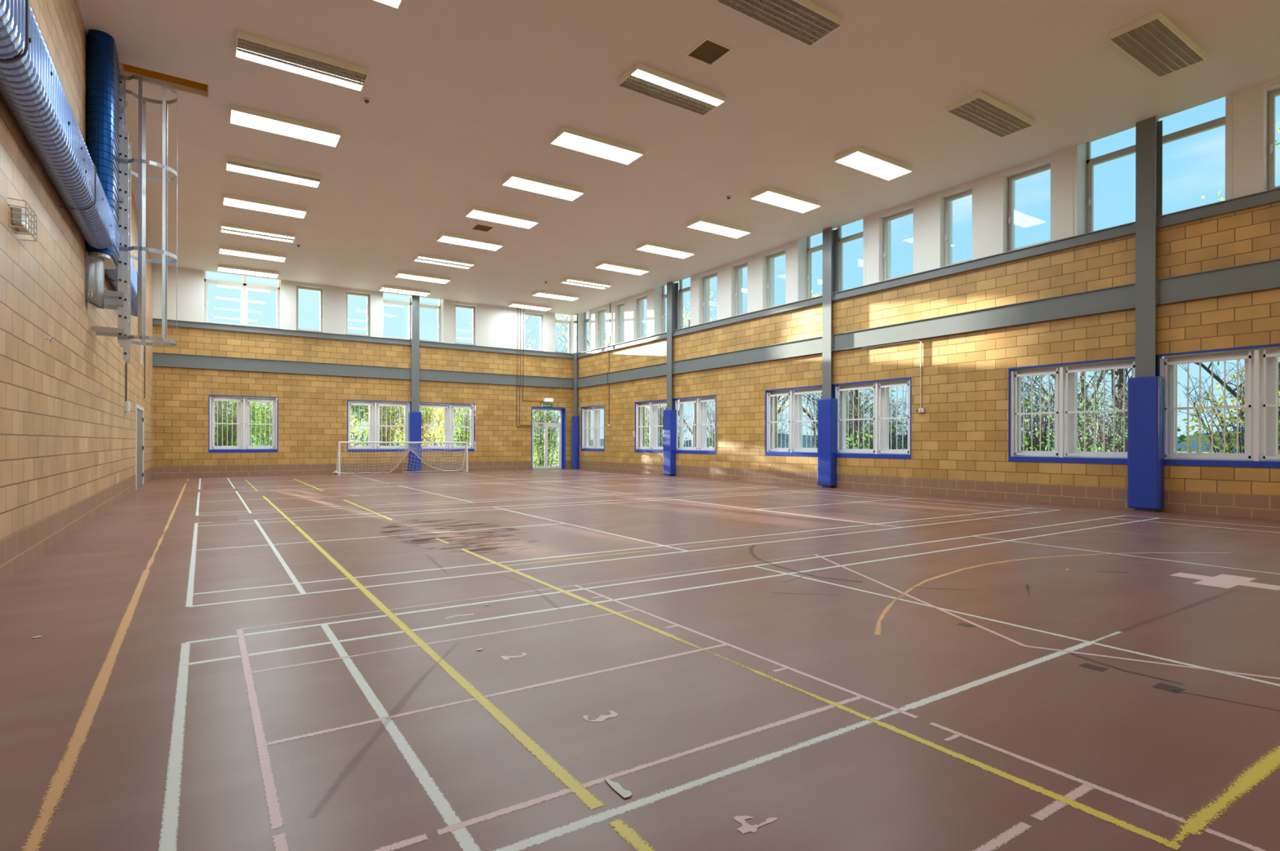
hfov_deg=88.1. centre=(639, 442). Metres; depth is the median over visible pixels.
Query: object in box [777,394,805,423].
tree
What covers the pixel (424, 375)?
steel beam
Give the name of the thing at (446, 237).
ceiling light
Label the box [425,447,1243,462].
ground
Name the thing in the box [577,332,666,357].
steel beam
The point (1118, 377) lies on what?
tree
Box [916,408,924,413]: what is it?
switch box
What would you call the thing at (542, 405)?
exit sign
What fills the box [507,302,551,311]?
ceiling light
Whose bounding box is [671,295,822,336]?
steel beam
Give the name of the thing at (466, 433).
shrub
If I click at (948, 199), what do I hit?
window
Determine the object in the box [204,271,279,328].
window
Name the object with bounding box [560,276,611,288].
ceiling light
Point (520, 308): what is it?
cable conduit
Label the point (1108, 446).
shrub
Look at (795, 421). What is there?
window
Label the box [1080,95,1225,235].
window
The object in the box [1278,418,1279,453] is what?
shrub
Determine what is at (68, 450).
wall
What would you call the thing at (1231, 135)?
trim
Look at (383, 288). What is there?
ceiling light
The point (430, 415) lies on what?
shrub
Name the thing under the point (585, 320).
window
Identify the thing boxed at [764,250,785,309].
window
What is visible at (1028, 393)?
shrub
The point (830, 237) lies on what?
steel column
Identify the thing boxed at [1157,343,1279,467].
window
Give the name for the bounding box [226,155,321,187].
ceiling light
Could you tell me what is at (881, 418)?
window
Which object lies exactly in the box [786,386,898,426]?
tree
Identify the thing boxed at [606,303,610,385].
cable conduit
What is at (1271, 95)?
window
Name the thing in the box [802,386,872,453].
shrub
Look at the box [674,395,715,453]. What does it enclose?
window
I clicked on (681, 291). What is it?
window
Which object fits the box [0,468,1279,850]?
floor
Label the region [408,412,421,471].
pad
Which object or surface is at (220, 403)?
shrub
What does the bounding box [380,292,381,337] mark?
trim
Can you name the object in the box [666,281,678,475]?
steel column
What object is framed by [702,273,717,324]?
window
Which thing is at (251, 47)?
ceiling light
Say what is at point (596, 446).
window
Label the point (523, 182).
ceiling light
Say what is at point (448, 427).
window
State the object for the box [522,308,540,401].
cable conduit
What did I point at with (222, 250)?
ceiling light
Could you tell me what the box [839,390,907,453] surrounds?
shrub
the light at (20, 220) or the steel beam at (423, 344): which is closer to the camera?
the light at (20, 220)
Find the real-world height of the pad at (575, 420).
2.420 m
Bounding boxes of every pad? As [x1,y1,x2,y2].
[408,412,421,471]
[571,416,579,468]
[662,409,676,475]
[817,398,837,486]
[1127,376,1164,510]
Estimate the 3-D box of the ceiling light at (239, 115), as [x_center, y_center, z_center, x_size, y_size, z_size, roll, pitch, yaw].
[-6.641,-5.932,12.440,1.800,0.100,0.600,0,0,-33]
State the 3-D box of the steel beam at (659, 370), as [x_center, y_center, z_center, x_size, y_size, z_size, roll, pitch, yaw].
[-0.895,-2.767,27.771,0.135,0.460,7.155,0,0,-33]
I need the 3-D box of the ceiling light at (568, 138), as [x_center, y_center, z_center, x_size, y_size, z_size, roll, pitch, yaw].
[-0.846,-5.917,13.242,1.800,0.100,0.600,0,0,-33]
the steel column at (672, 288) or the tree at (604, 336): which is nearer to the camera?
the steel column at (672, 288)
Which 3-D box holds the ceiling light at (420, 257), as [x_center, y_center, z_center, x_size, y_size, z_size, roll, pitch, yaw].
[-6.405,-5.931,21.675,1.800,0.100,0.600,0,0,-33]
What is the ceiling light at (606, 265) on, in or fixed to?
attached to the ceiling
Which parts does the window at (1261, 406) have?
sash, sill, sash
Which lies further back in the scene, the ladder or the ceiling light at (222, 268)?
the ceiling light at (222, 268)
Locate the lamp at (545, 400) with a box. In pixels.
[543,398,554,402]
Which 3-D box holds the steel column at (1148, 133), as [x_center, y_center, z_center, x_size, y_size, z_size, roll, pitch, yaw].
[9.410,-2.341,12.248,0.306,7.200,0.310,0,0,-33]
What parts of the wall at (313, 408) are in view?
panel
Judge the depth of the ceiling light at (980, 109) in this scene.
11.85 m
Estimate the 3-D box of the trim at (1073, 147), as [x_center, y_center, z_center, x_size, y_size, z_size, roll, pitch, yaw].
[8.699,-5.043,13.308,0.006,1.800,0.020,0,0,-33]
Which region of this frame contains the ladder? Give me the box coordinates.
[92,66,177,363]
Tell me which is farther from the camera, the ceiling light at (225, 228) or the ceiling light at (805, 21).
the ceiling light at (225, 228)
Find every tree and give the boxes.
[209,395,255,446]
[224,396,271,445]
[351,400,382,431]
[377,401,435,444]
[428,408,463,445]
[524,313,587,351]
[586,311,645,347]
[604,336,666,431]
[644,284,716,450]
[644,303,716,446]
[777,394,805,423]
[777,395,788,403]
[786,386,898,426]
[811,285,873,436]
[905,385,1043,418]
[1021,369,1111,451]
[1109,368,1131,452]
[1194,120,1279,404]
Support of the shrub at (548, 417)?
on the paving
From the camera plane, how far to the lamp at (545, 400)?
30.34 m
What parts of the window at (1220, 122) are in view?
sash, sash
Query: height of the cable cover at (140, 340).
3.868 m
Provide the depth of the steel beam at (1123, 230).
14.50 m
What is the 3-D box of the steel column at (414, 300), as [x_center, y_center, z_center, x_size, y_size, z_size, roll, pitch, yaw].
[-9.236,-2.388,27.101,0.310,7.200,0.306,0,0,-33]
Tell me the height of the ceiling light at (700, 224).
0.100 m
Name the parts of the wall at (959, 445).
panel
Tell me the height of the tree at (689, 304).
8.829 m
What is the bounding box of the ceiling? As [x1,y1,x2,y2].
[80,0,1279,315]
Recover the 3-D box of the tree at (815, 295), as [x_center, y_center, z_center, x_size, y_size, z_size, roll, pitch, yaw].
[8.092,-1.980,25.399,3.618,7.082,8.269,0,0,25]
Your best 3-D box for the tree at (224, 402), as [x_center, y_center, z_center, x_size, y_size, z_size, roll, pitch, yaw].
[-18.222,-0.553,28.847,2.727,4.104,2.828,0,0,-33]
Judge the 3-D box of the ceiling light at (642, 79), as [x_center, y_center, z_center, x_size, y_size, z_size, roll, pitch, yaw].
[0.546,-5.914,11.130,1.800,0.100,0.600,0,0,-33]
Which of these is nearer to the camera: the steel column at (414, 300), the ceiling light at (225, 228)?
the ceiling light at (225, 228)
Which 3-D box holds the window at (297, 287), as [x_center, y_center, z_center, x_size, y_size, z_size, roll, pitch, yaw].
[-12.517,-5.029,25.074,0.920,1.715,0.260,0,0,-33]
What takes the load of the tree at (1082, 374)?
on the paving
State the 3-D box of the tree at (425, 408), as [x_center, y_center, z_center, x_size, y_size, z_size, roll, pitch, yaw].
[-11.717,-0.583,32.723,3.579,4.191,2.504,0,0,1]
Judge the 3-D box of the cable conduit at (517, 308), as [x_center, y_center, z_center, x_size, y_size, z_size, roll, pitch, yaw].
[-5.173,-3.331,29.677,0.743,5.293,0.124,0,0,-33]
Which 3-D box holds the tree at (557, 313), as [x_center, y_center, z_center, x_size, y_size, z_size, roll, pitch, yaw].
[-3.322,-3.473,37.132,4.579,10.013,8.002,0,0,-36]
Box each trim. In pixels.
[76,0,154,265]
[119,62,208,97]
[200,270,201,322]
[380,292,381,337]
[444,300,445,342]
[652,289,653,335]
[691,275,692,326]
[865,217,866,285]
[1071,146,1073,236]
[1230,93,1232,199]
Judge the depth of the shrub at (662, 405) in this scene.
35.15 m
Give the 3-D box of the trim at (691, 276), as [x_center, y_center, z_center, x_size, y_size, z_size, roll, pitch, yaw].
[1.852,-5.060,23.694,0.006,1.800,0.020,0,0,-33]
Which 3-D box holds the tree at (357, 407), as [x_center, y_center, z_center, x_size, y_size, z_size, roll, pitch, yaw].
[-14.457,-0.890,34.238,2.510,4.800,3.386,0,0,-33]
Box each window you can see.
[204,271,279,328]
[208,395,278,452]
[296,286,322,332]
[346,292,369,336]
[346,400,410,452]
[382,295,440,342]
[418,402,475,451]
[454,304,475,345]
[524,313,542,351]
[555,315,573,354]
[581,404,604,451]
[583,311,589,351]
[597,310,605,348]
[616,303,624,344]
[634,399,666,453]
[636,296,646,338]
[657,276,690,334]
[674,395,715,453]
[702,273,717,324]
[733,263,747,316]
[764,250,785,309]
[764,385,822,456]
[803,218,862,300]
[834,377,911,458]
[879,208,913,282]
[941,189,972,267]
[1007,164,1050,252]
[1008,356,1135,464]
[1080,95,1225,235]
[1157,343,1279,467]
[1266,88,1279,191]
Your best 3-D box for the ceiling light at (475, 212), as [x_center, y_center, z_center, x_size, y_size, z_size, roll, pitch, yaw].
[-3.626,-5.924,17.459,1.800,0.100,0.600,0,0,-33]
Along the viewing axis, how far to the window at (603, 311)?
29.63 m
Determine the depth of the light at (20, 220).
5.99 m
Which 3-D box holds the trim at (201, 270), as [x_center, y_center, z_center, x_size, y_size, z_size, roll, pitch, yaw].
[-15.290,-5.103,23.086,0.020,1.800,0.006,0,0,-33]
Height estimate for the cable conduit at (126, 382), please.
1.890 m
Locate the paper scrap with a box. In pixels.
[604,777,631,798]
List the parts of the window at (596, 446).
sash, sash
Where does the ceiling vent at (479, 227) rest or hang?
in the ceiling
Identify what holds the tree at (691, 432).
on the paving
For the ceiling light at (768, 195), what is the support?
attached to the ceiling
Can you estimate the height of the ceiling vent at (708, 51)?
0.030 m
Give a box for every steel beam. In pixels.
[152,318,411,345]
[152,352,411,379]
[419,341,573,358]
[419,368,573,388]
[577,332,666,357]
[577,363,666,387]
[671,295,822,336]
[671,336,822,374]
[831,222,1135,301]
[831,283,1135,351]
[1155,187,1279,228]
[1155,258,1279,305]
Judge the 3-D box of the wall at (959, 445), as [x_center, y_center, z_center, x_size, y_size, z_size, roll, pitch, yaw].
[5.563,-2.626,18.515,0.500,7.750,31.600,0,0,-33]
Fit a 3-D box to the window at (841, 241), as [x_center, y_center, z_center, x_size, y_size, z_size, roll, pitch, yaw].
[5.474,-5.149,18.632,0.470,2.045,2.300,0,0,-33]
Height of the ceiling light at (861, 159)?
0.100 m
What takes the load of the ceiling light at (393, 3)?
attached to the ceiling
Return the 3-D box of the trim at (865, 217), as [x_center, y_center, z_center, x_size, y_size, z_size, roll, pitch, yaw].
[5.952,-5.050,17.474,0.006,1.800,0.020,0,0,-33]
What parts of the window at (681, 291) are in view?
sash, sash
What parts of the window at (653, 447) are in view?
sash, sash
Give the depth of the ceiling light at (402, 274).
23.67 m
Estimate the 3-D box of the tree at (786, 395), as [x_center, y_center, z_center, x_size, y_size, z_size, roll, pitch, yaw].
[5.338,-1.756,29.454,5.368,6.615,3.180,0,0,9]
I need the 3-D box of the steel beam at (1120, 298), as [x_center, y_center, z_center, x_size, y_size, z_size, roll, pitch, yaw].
[7.310,-2.747,15.325,0.135,0.460,7.140,0,0,-33]
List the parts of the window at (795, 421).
sash, sill, sash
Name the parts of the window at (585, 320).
frame, sash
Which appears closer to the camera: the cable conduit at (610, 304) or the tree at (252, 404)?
the cable conduit at (610, 304)
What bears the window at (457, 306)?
in the wall at (313, 408)
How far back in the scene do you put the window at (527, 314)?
30.39 m
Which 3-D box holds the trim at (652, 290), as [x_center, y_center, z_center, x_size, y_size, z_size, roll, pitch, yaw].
[0.498,-5.064,25.748,0.006,1.800,0.020,0,0,-33]
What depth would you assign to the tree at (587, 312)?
39.53 m
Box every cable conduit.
[124,363,127,401]
[515,308,531,427]
[519,308,531,426]
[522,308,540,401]
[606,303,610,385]
[861,340,921,408]
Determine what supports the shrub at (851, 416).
on the paving
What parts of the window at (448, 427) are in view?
sash, sill, sash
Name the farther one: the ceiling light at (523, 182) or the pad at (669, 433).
the pad at (669, 433)
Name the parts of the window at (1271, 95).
handle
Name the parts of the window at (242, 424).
sash, sill, sash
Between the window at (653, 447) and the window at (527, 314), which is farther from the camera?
the window at (527, 314)
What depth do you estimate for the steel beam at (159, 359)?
24.29 m
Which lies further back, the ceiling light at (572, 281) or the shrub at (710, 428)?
the shrub at (710, 428)
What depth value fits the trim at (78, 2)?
9.49 m
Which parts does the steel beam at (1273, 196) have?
plate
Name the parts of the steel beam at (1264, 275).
plate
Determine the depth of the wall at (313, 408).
25.25 m
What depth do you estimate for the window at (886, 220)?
17.17 m
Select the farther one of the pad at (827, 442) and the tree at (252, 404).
the tree at (252, 404)
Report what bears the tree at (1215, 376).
on the paving
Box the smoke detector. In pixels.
[363,97,370,103]
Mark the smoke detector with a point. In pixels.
(366, 100)
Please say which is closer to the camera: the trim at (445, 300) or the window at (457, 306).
the trim at (445, 300)
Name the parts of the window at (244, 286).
sash, sash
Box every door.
[135,404,143,489]
[531,406,565,469]
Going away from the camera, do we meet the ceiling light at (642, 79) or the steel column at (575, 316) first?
the ceiling light at (642, 79)
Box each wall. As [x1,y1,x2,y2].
[0,0,152,586]
[152,264,573,478]
[577,76,1279,520]
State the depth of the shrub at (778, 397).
30.04 m
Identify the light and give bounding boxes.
[8,197,37,241]
[217,264,278,278]
[218,245,286,262]
[220,222,295,242]
[222,193,306,218]
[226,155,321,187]
[229,104,341,147]
[235,30,368,91]
[373,0,402,8]
[378,284,430,296]
[395,271,450,284]
[413,253,474,269]
[436,232,502,251]
[465,205,538,229]
[502,172,584,200]
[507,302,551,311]
[532,290,579,301]
[550,126,643,164]
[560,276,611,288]
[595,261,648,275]
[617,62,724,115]
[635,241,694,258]
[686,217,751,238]
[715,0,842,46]
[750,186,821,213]
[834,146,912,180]
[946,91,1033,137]
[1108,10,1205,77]
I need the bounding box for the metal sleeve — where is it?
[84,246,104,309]
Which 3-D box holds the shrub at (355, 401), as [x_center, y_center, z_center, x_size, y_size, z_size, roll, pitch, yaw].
[-14.127,-0.728,30.317,2.946,4.610,2.873,0,0,-37]
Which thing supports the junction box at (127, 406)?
attached to the wall at (68, 450)
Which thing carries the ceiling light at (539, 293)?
attached to the ceiling
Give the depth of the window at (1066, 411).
13.53 m
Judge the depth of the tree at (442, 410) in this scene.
35.91 m
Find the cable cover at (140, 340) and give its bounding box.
[140,339,142,364]
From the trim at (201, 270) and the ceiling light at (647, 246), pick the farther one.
the trim at (201, 270)
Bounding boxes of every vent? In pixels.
[470,223,494,232]
[684,37,733,66]
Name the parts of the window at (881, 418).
sash, sill, sash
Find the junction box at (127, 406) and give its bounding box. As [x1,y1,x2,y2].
[124,401,130,412]
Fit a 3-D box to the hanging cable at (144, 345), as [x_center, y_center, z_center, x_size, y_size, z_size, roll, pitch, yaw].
[-14.292,-3.628,19.109,0.033,4.747,0.172,0,0,-33]
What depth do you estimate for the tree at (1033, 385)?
20.98 m
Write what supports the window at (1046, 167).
in the wall at (959, 445)
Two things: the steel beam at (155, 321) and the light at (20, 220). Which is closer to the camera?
the light at (20, 220)
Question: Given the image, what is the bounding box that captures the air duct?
[0,0,137,316]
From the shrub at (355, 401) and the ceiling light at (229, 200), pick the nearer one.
the ceiling light at (229, 200)
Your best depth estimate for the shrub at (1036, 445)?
18.80 m
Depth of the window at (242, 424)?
23.90 m
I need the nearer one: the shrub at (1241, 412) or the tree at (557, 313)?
the shrub at (1241, 412)
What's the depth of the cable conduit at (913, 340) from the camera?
16.10 m
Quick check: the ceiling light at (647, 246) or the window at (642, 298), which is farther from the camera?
the window at (642, 298)
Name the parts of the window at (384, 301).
sash, sash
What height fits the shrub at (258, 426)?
4.801 m
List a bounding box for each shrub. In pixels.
[213,395,262,446]
[249,397,271,446]
[349,400,360,445]
[351,401,403,445]
[392,408,444,448]
[440,404,469,445]
[532,409,559,466]
[644,404,684,446]
[644,408,696,449]
[694,401,715,447]
[706,396,782,447]
[777,402,788,448]
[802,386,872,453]
[816,388,901,453]
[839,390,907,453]
[1021,374,1047,456]
[1021,375,1102,451]
[1038,369,1189,457]
[1177,356,1279,459]
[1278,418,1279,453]
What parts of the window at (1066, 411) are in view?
sash, sill, sash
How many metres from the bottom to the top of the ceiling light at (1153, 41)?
0.100 m
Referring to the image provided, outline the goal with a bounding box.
[333,441,468,475]
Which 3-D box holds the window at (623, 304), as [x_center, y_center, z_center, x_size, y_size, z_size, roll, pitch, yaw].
[-0.756,-4.999,27.892,0.260,1.715,0.780,0,0,-33]
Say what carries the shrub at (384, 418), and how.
on the paving
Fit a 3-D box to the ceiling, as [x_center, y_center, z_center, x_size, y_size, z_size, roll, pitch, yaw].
[-1.187,-6.028,13.760,16.020,0.120,31.100,0,0,-33]
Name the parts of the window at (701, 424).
sash, sill, sash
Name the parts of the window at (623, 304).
sash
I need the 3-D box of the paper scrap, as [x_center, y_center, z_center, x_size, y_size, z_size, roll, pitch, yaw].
[-0.080,1.231,2.366,0.041,0.002,0.159,0,0,-33]
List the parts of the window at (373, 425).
sash, sash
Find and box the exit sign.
[541,404,553,407]
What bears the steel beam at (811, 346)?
attached to the wall at (959, 445)
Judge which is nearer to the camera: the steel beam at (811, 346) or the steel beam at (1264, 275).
the steel beam at (1264, 275)
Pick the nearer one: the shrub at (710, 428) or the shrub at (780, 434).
the shrub at (780, 434)
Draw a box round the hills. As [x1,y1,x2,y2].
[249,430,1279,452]
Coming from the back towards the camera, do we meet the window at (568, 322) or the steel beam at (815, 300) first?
the window at (568, 322)
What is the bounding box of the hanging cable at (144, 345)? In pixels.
[143,345,145,399]
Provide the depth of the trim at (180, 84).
11.18 m
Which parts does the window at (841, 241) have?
sash, sash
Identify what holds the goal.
on the floor
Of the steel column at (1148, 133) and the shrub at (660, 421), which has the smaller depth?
the steel column at (1148, 133)
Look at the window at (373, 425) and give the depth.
26.38 m
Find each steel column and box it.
[409,295,419,472]
[573,314,577,469]
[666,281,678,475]
[822,226,839,488]
[1134,115,1162,511]
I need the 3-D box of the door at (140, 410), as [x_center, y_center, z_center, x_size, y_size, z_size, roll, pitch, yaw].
[-13.583,0.106,17.923,0.130,2.190,2.520,0,0,-33]
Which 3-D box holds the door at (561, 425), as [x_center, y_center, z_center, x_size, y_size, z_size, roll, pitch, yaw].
[-4.285,-0.198,30.547,1.710,2.845,0.350,0,0,-33]
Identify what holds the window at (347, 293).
in the wall at (313, 408)
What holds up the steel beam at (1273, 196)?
attached to the wall at (959, 445)
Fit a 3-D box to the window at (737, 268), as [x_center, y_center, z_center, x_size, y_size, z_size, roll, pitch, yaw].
[3.344,-4.989,21.672,0.260,1.715,0.780,0,0,-33]
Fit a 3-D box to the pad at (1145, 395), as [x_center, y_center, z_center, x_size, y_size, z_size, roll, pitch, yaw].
[9.310,0.008,12.186,0.280,2.420,0.508,0,0,-33]
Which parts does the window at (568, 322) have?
sash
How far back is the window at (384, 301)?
27.43 m

